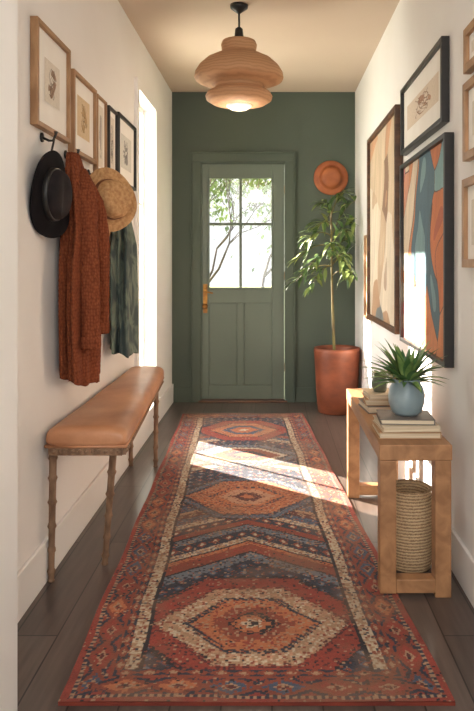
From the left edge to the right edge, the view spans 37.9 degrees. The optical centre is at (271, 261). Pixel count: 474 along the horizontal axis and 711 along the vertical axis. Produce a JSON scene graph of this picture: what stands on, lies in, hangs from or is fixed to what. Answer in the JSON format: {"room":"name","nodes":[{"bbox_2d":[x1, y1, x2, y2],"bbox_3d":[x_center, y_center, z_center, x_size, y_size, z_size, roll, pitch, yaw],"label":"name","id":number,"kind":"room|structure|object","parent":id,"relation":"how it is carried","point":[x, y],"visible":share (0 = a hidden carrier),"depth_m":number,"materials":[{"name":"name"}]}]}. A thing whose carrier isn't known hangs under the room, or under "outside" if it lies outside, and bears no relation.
{"room":"entrance hallway","nodes":[
{"label":"entrance hallway","id":0,"kind":"room"},
{"bbox_2d":[17,0,171,571],"bbox_3d":[-0.931,-0.130,2.400,0.120,2.700,7.200,0,0,0],"label":"wall","id":1,"kind":"structure","parent":0,"point":[106,49],"depth_m":2.87,"materials":[{"name":"white paint"}]},
{"bbox_2d":[0,0,16,710],"bbox_3d":[-0.776,-0.130,1.375,0.189,2.700,0.950,0,0,0],"label":"trim","id":2,"kind":"structure","parent":1,"relation":"attached to","point":[8,8],"depth_m":1.78,"materials":[{"name":"white paint"}]},
{"bbox_2d":[40,131,57,141],"bbox_3d":[-0.839,-0.472,2.600,0.063,0.041,0.036,0,0,0],"label":"coat hook","id":3,"kind":"object","parent":1,"relation":"attached to","point":[42,138],"visible":1,"depth_m":2.60,"materials":[{"name":"black metal"}]},
{"bbox_2d":[29,138,71,237],"bbox_3d":[-0.812,-0.281,2.596,0.080,0.382,0.330,0,0,9],"label":"felt hat","id":4,"kind":"object","parent":3,"relation":"hanging from","point":[50,202],"visible":1,"depth_m":2.54,"materials":[{"name":"black fabric"}]},
{"bbox_2d":[30,16,70,143],"bbox_3d":[-0.856,-0.690,2.680,0.029,0.390,0.410,0,0,0],"label":"picture frame","id":5,"kind":"object","parent":1,"relation":"attached to","point":[50,58],"visible":1,"depth_m":2.64,"materials":[{"name":"wood"}]},
{"bbox_2d":[45,57,59,110],"bbox_3d":[-0.855,-0.690,2.680,0.001,0.164,0.184,0,0,0],"label":"artwork","id":6,"kind":"object","parent":5,"relation":"attached to","point":[52,73],"depth_m":2.68},
{"bbox_2d":[64,149,79,158],"bbox_3d":[-0.839,-0.454,2.900,0.063,0.041,0.036,0,0,0],"label":"coat hook","id":7,"kind":"object","parent":1,"relation":"attached to","point":[78,150],"visible":0.41,"depth_m":2.89,"materials":[{"name":"black metal"}]},
{"bbox_2d":[58,152,109,386],"bbox_3d":[-0.775,0.032,2.878,0.168,0.974,0.434,0,0,0],"label":"cardigan","id":8,"kind":"object","parent":7,"relation":"hanging from","point":[84,251],"visible":0.95,"depth_m":2.77,"materials":[{"name":"orange fabric"}]},
{"bbox_2d":[68,68,96,163],"bbox_3d":[-0.856,-0.647,3.125,0.029,0.355,0.380,0,0,0],"label":"picture frame","id":9,"kind":"object","parent":1,"relation":"attached to","point":[83,94],"visible":1,"depth_m":3.12,"materials":[{"name":"wood"}]},
{"bbox_2d":[77,94,89,142],"bbox_3d":[-0.855,-0.647,3.125,0.001,0.179,0.204,0,0,0],"label":"artwork","id":10,"kind":"object","parent":9,"relation":"attached to","point":[83,108],"depth_m":3.12},
{"bbox_2d":[17,384,173,622],"bbox_3d":[-0.864,1.140,3.925,0.014,0.160,4.150,0,0,0],"label":"baseboard","id":11,"kind":"structure","parent":1,"relation":"attached to","point":[32,577],"depth_m":2.97,"materials":[{"name":"white paint"}]},
{"bbox_2d":[93,93,106,171],"bbox_3d":[-0.858,-0.625,3.445,0.024,0.390,0.190,0,0,0],"label":"picture frame","id":12,"kind":"object","parent":1,"relation":"attached to","point":[101,103],"visible":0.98,"depth_m":3.46,"materials":[{"name":"wood"}]},
{"bbox_2d":[99,105,102,167],"bbox_3d":[-0.857,-0.625,3.445,0.001,0.306,0.106,0,0,0],"label":"artwork","id":13,"kind":"object","parent":12,"relation":"attached to","point":[100,108],"depth_m":3.44},
{"bbox_2d":[107,105,117,170],"bbox_3d":[-0.856,-0.627,3.675,0.029,0.375,0.200,0,0,0],"label":"picture frame","id":14,"kind":"object","parent":1,"relation":"attached to","point":[112,115],"visible":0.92,"depth_m":3.69,"materials":[{"name":"brown wood"}]},
{"bbox_2d":[110,116,113,168],"bbox_3d":[-0.855,-0.627,3.675,0.001,0.287,0.112,0,0,0],"label":"artwork","id":15,"kind":"object","parent":14,"relation":"attached to","point":[111,119],"depth_m":3.67},
{"bbox_2d":[118,112,136,190],"bbox_3d":[-0.856,-0.635,4.040,0.029,0.390,0.480,0,0,0],"label":"picture frame","id":16,"kind":"object","parent":1,"relation":"attached to","point":[127,133],"visible":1,"depth_m":4.07,"materials":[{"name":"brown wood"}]},
{"bbox_2d":[121,133,130,172],"bbox_3d":[-0.855,-0.635,4.040,0.001,0.194,0.284,0,0,0],"label":"artwork","id":17,"kind":"object","parent":16,"relation":"attached to","point":[125,142],"depth_m":4.02},
{"bbox_2d":[134,77,160,421],"bbox_3d":[-0.898,-0.055,4.740,0.145,2.230,0.780,0,0,0],"label":"door frame","id":18,"kind":"structure","parent":1,"relation":"attached to","point":[139,88],"depth_m":5.03,"materials":[{"name":"white paint"}]},
{"bbox_2d":[17,402,473,710],"bbox_3d":[-0.074,1.270,2.460,1.834,0.100,7.320,0,0,0],"label":"floor","id":19,"kind":"structure","parent":0,"point":[52,632],"depth_m":2.48,"materials":[{"name":"brown wood"}]},
{"bbox_2d":[44,366,163,582],"bbox_3d":[-0.705,0.923,3.385,0.315,0.598,1.571,0,0,0],"label":"upholstered bench","id":20,"kind":"object","parent":19,"relation":"on","point":[108,424],"visible":1,"depth_m":2.73,"materials":[{"name":"beige leather"}]},
{"bbox_2d":[198,399,286,402],"bbox_3d":[-0.253,1.211,6.045,0.771,0.018,0.150,0,0,0],"label":"threshold","id":21,"kind":"object","parent":19,"relation":"on","point":[202,400],"visible":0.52,"depth_m":5.97,"materials":[{"name":"brown wood"}]},
{"bbox_2d":[58,413,454,705],"bbox_3d":[-0.112,1.214,3.693,1.091,0.010,3.646,0,0,-2],"label":"runner rug","id":22,"kind":"object","parent":19,"relation":"on","point":[246,573],"visible":0.99,"depth_m":2.48,"materials":[{"name":"fabric"}]},
{"bbox_2d":[284,188,359,415],"bbox_3d":[0.404,0.304,5.560,0.631,1.830,0.775,0,0,0],"label":"potted plant","id":23,"kind":"object","parent":19,"relation":"on","point":[336,366],"visible":0.99,"depth_m":5.48,"materials":[{"name":"green plant"}]},
{"bbox_2d":[346,389,451,597],"bbox_3d":[0.522,0.942,3.060,0.265,0.556,1.120,0,0,0],"label":"wooden console table","id":24,"kind":"object","parent":19,"relation":"on","point":[389,452],"visible":0.84,"depth_m":2.50,"materials":[{"name":"brown wood"}]},
{"bbox_2d":[358,388,390,413],"bbox_3d":[0.482,0.623,3.120,0.158,0.080,0.201,0,0,-5],"label":"book stack","id":25,"kind":"object","parent":24,"relation":"on","point":[371,401],"visible":0.54,"depth_m":3.04,"materials":[{"name":"beige paper"}]},
{"bbox_2d":[371,370,387,391],"bbox_3d":[0.482,0.537,3.105,0.093,0.089,0.093,0,0,0],"label":"potted succulent","id":26,"kind":"object","parent":25,"relation":"on","point":[382,388],"visible":0.59,"depth_m":3.08,"materials":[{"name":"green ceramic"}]},
{"bbox_2d":[371,409,441,438],"bbox_3d":[0.517,0.629,2.685,0.235,0.068,0.210,0,0,0],"label":"book stack","id":27,"kind":"object","parent":24,"relation":"on","point":[386,424],"visible":0.94,"depth_m":2.60,"materials":[{"name":"beige paper"}]},
{"bbox_2d":[360,338,448,415],"bbox_3d":[0.513,0.446,2.675,0.342,0.295,0.352,0,0,0],"label":"agave","id":28,"kind":"object","parent":27,"relation":"on","point":[406,395],"visible":1,"depth_m":2.64,"materials":[{"name":"green plant"}]},
{"bbox_2d":[396,479,431,572],"bbox_3d":[0.553,1.061,2.780,0.196,0.316,0.196,0,0,0],"label":"woven basket","id":29,"kind":"object","parent":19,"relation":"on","point":[413,497],"visible":0.65,"depth_m":2.70,"materials":[{"name":"beige wicker"}]},
{"bbox_2d":[118,0,399,91],"bbox_3d":[-0.074,-1.530,2.460,1.834,0.100,7.320,0,0,0],"label":"ceiling","id":30,"kind":"structure","parent":0,"point":[317,45],"depth_m":4.46,"materials":[{"name":"white paint"}]},
{"bbox_2d":[194,2,283,110],"bbox_3d":[-0.190,-1.176,3.970,0.513,0.607,0.513,0,0,0],"label":"pendant lamp","id":31,"kind":"object","parent":30,"relation":"hanging from","point":[239,76],"visible":1,"depth_m":3.83,"materials":[{"name":"brown wood"}]},
{"bbox_2d":[172,92,354,386],"bbox_3d":[-0.074,-0.130,6.060,1.834,2.700,0.120,0,0,0],"label":"wall","id":32,"kind":"structure","parent":0,"point":[319,127],"depth_m":6.00,"materials":[{"name":"green paint"}]},
{"bbox_2d":[202,163,283,398],"bbox_3d":[-0.253,0.168,6.048,0.719,2.061,0.053,0,0,0],"label":"door","id":33,"kind":"structure","parent":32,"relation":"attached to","point":[243,327],"depth_m":6.03,"materials":[{"name":"green paint"}]},
{"bbox_2d":[202,284,212,312],"bbox_3d":[-0.559,0.320,5.999,0.095,0.254,0.062,0,0,0],"label":"handle","id":34,"kind":"object","parent":33,"relation":"attached to","point":[204,306],"visible":1,"depth_m":6.02,"materials":[{"name":"gold metal"}]},
{"bbox_2d":[191,151,294,402],"bbox_3d":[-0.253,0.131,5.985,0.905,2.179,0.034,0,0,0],"label":"trim","id":35,"kind":"structure","parent":32,"relation":"attached to","point":[197,157],"depth_m":5.98,"materials":[{"name":"green paint"}]},
{"bbox_2d":[173,387,316,401],"bbox_3d":[-0.074,1.155,5.993,1.566,0.130,0.014,0,0,0],"label":"baseboard","id":36,"kind":"structure","parent":32,"relation":"attached to","point":[180,394],"depth_m":5.99,"materials":[{"name":"green paint"}]},
{"bbox_2d":[314,161,347,194],"bbox_3d":[0.512,-0.732,5.966,0.300,0.300,0.066,0,0,0],"label":"decorative plate","id":37,"kind":"object","parent":32,"relation":"attached to","point":[330,177],"visible":0.99,"depth_m":5.98,"materials":[{"name":"ceramic"}]},
{"bbox_2d":[355,0,473,557],"bbox_3d":[0.783,-0.130,2.400,0.120,2.700,7.200,0,0,0],"label":"wall","id":38,"kind":"structure","parent":0,"point":[414,27],"depth_m":3.03,"materials":[{"name":"white paint"}]},
{"bbox_2d":[364,235,369,319],"bbox_3d":[0.708,0.110,5.100,0.029,0.620,0.200,0,0,0],"label":"picture frame","id":39,"kind":"object","parent":38,"relation":"attached to","point":[365,236],"visible":0.32,"depth_m":5.18,"materials":[{"name":"paint"}]},
{"bbox_2d":[366,238,366,315],"bbox_3d":[0.707,0.110,5.100,0.001,0.580,0.160,0,0,0],"label":"artwork","id":40,"kind":"object","parent":39,"relation":"attached to","point":[366,238],"depth_m":5.15},
{"bbox_2d":[367,104,402,333],"bbox_3d":[0.700,-0.235,4.365,0.044,1.270,1.130,0,0,0],"label":"painting","id":41,"kind":"object","parent":38,"relation":"attached to","point":[384,160],"visible":1,"depth_m":4.24,"materials":[{"name":"beige paper"}]},
{"bbox_2d":[370,116,393,325],"bbox_3d":[0.699,-0.235,4.365,0.001,1.210,1.070,0,0,0],"label":"artwork","id":42,"kind":"object","parent":41,"relation":"attached to","point":[382,147],"depth_m":4.36},
{"bbox_2d":[400,36,449,155],"bbox_3d":[0.705,-0.745,3.250,0.034,0.350,0.900,0,0,0],"label":"picture frame","id":43,"kind":"object","parent":38,"relation":"attached to","point":[425,97],"visible":1,"depth_m":3.14,"materials":[{"name":"black wood"}]},
{"bbox_2d":[407,71,438,130],"bbox_3d":[0.704,-0.745,3.250,0.001,0.126,0.676,0,0,0],"label":"artwork","id":44,"kind":"object","parent":43,"relation":"attached to","point":[428,96],"depth_m":3.20},
{"bbox_2d":[400,132,453,367],"bbox_3d":[0.703,-0.048,3.210,0.039,0.935,0.960,0,0,0],"label":"abstract painting","id":45,"kind":"object","parent":38,"relation":"attached to","point":[426,178],"visible":0.99,"depth_m":3.09,"materials":[{"name":"multicoloured paint"}]},
{"bbox_2d":[404,142,442,358],"bbox_3d":[0.702,-0.048,3.210,0.001,0.895,0.920,0,0,0],"label":"artwork","id":46,"kind":"object","parent":45,"relation":"attached to","point":[423,178],"depth_m":3.17},
{"bbox_2d":[398,461,473,607],"bbox_3d":[0.716,1.140,2.400,0.014,0.160,7.200,0,0,0],"label":"baseboard","id":47,"kind":"structure","parent":38,"relation":"attached to","point":[462,561],"depth_m":2.60,"materials":[{"name":"white paint"}]},
{"bbox_2d":[462,175,473,267],"bbox_3d":[0.708,-0.140,2.285,0.029,0.320,0.470,0,0,0],"label":"picture frame","id":48,"kind":"object","parent":38,"relation":"attached to","point":[467,183],"visible":1,"depth_m":2.48,"materials":[{"name":"paint"}]},
{"bbox_2d":[471,199,473,244],"bbox_3d":[0.707,-0.140,2.285,0.001,0.160,0.310,0,0,0],"label":"artwork","id":49,"kind":"object","parent":48,"relation":"attached to","point":[472,201],"depth_m":2.43},
{"bbox_2d":[462,75,473,161],"bbox_3d":[0.708,-0.505,2.280,0.029,0.280,0.460,0,0,0],"label":"picture frame","id":50,"kind":"object","parent":38,"relation":"attached to","point":[468,86],"visible":1,"depth_m":2.47,"materials":[{"name":"wood"}]},
{"bbox_2d":[472,101,473,135],"bbox_3d":[0.707,-0.505,2.280,0.001,0.120,0.300,0,0,0],"label":"artwork","id":51,"kind":"object","parent":50,"relation":"attached to","point":[473,101],"depth_m":2.42},
{"bbox_2d":[463,18,473,73],"bbox_3d":[0.708,-0.760,2.275,0.029,0.160,0.450,0,0,0],"label":"picture frame","id":52,"kind":"object","parent":38,"relation":"attached to","point":[468,32],"visible":1,"depth_m":2.46,"materials":[{"name":"wood"}]},
{"bbox_2d":[471,40,473,52],"bbox_3d":[0.707,-0.760,2.275,0.001,0.040,0.330,0,0,0],"label":"artwork","id":53,"kind":"object","parent":52,"relation":"attached to","point":[472,43],"depth_m":2.43},
{"label":"outside","id":54,"kind":"structure","parent":0,"visible":0},
{"bbox_2d":[210,286,270,286],"bbox_3d":[0.000,1.420,15.000,50.000,0.100,50.000,0,0,0],"label":"ground","id":55,"kind":"structure","parent":54,"point":[210,286],"depth_m":38.53,"materials":[{"name":"white"}]},
{"bbox_2d":[210,179,269,234],"bbox_3d":[-2.004,-1.180,13.493,3.961,5.120,5.533,0,0,45],"label":"tree","id":56,"kind":"object","parent":55,"relation":"on","point":[212,187],"visible":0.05,"depth_m":14.00,"materials":[{"name":"green plant"}]},
{"bbox_2d":[210,179,270,281],"bbox_3d":[-0.600,-0.639,9.557,3.135,4.020,2.954,0,0,31],"label":"tree","id":57,"kind":"object","parent":55,"relation":"on","point":[211,180],"visible":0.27,"depth_m":9.63,"materials":[{"name":"green plant"}]},
{"bbox_2d":[214,179,270,286],"bbox_3d":[0.796,-0.660,12.051,4.094,4.075,3.910,0,0,0],"label":"tree","id":58,"kind":"object","parent":55,"relation":"on","point":[251,184],"visible":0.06,"depth_m":12.28,"materials":[{"name":"green plant"}]},
{"bbox_3d":[-0.839,-0.412,3.740,0.063,0.041,0.036,0,0,0],"label":"coat hook","id":59,"kind":"object","parent":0,"visible":0},
{"bbox_2d":[110,221,138,357],"bbox_3d":[-0.799,0.045,3.708,0.132,0.920,0.404,0,0,0],"label":"patterned scarf","id":60,"kind":"object","parent":59,"relation":"hanging from","point":[124,337],"visible":0.72,"depth_m":3.58,"materials":[{"name":"fabric"}]},
{"bbox_3d":[-0.839,-0.422,3.260,0.063,0.041,0.036,0,0,0],"label":"coat hook","id":61,"kind":"object","parent":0,"visible":0},
{"bbox_2d":[90,167,136,231],"bbox_3d":[-0.738,-0.285,3.151,0.200,0.296,0.227,0,0,0],"label":"straw hat","id":62,"kind":"object","parent":61,"relation":"hanging from","point":[118,196],"visible":0.8,"depth_m":3.13,"materials":[{"name":"beige wicker"}]}
]}

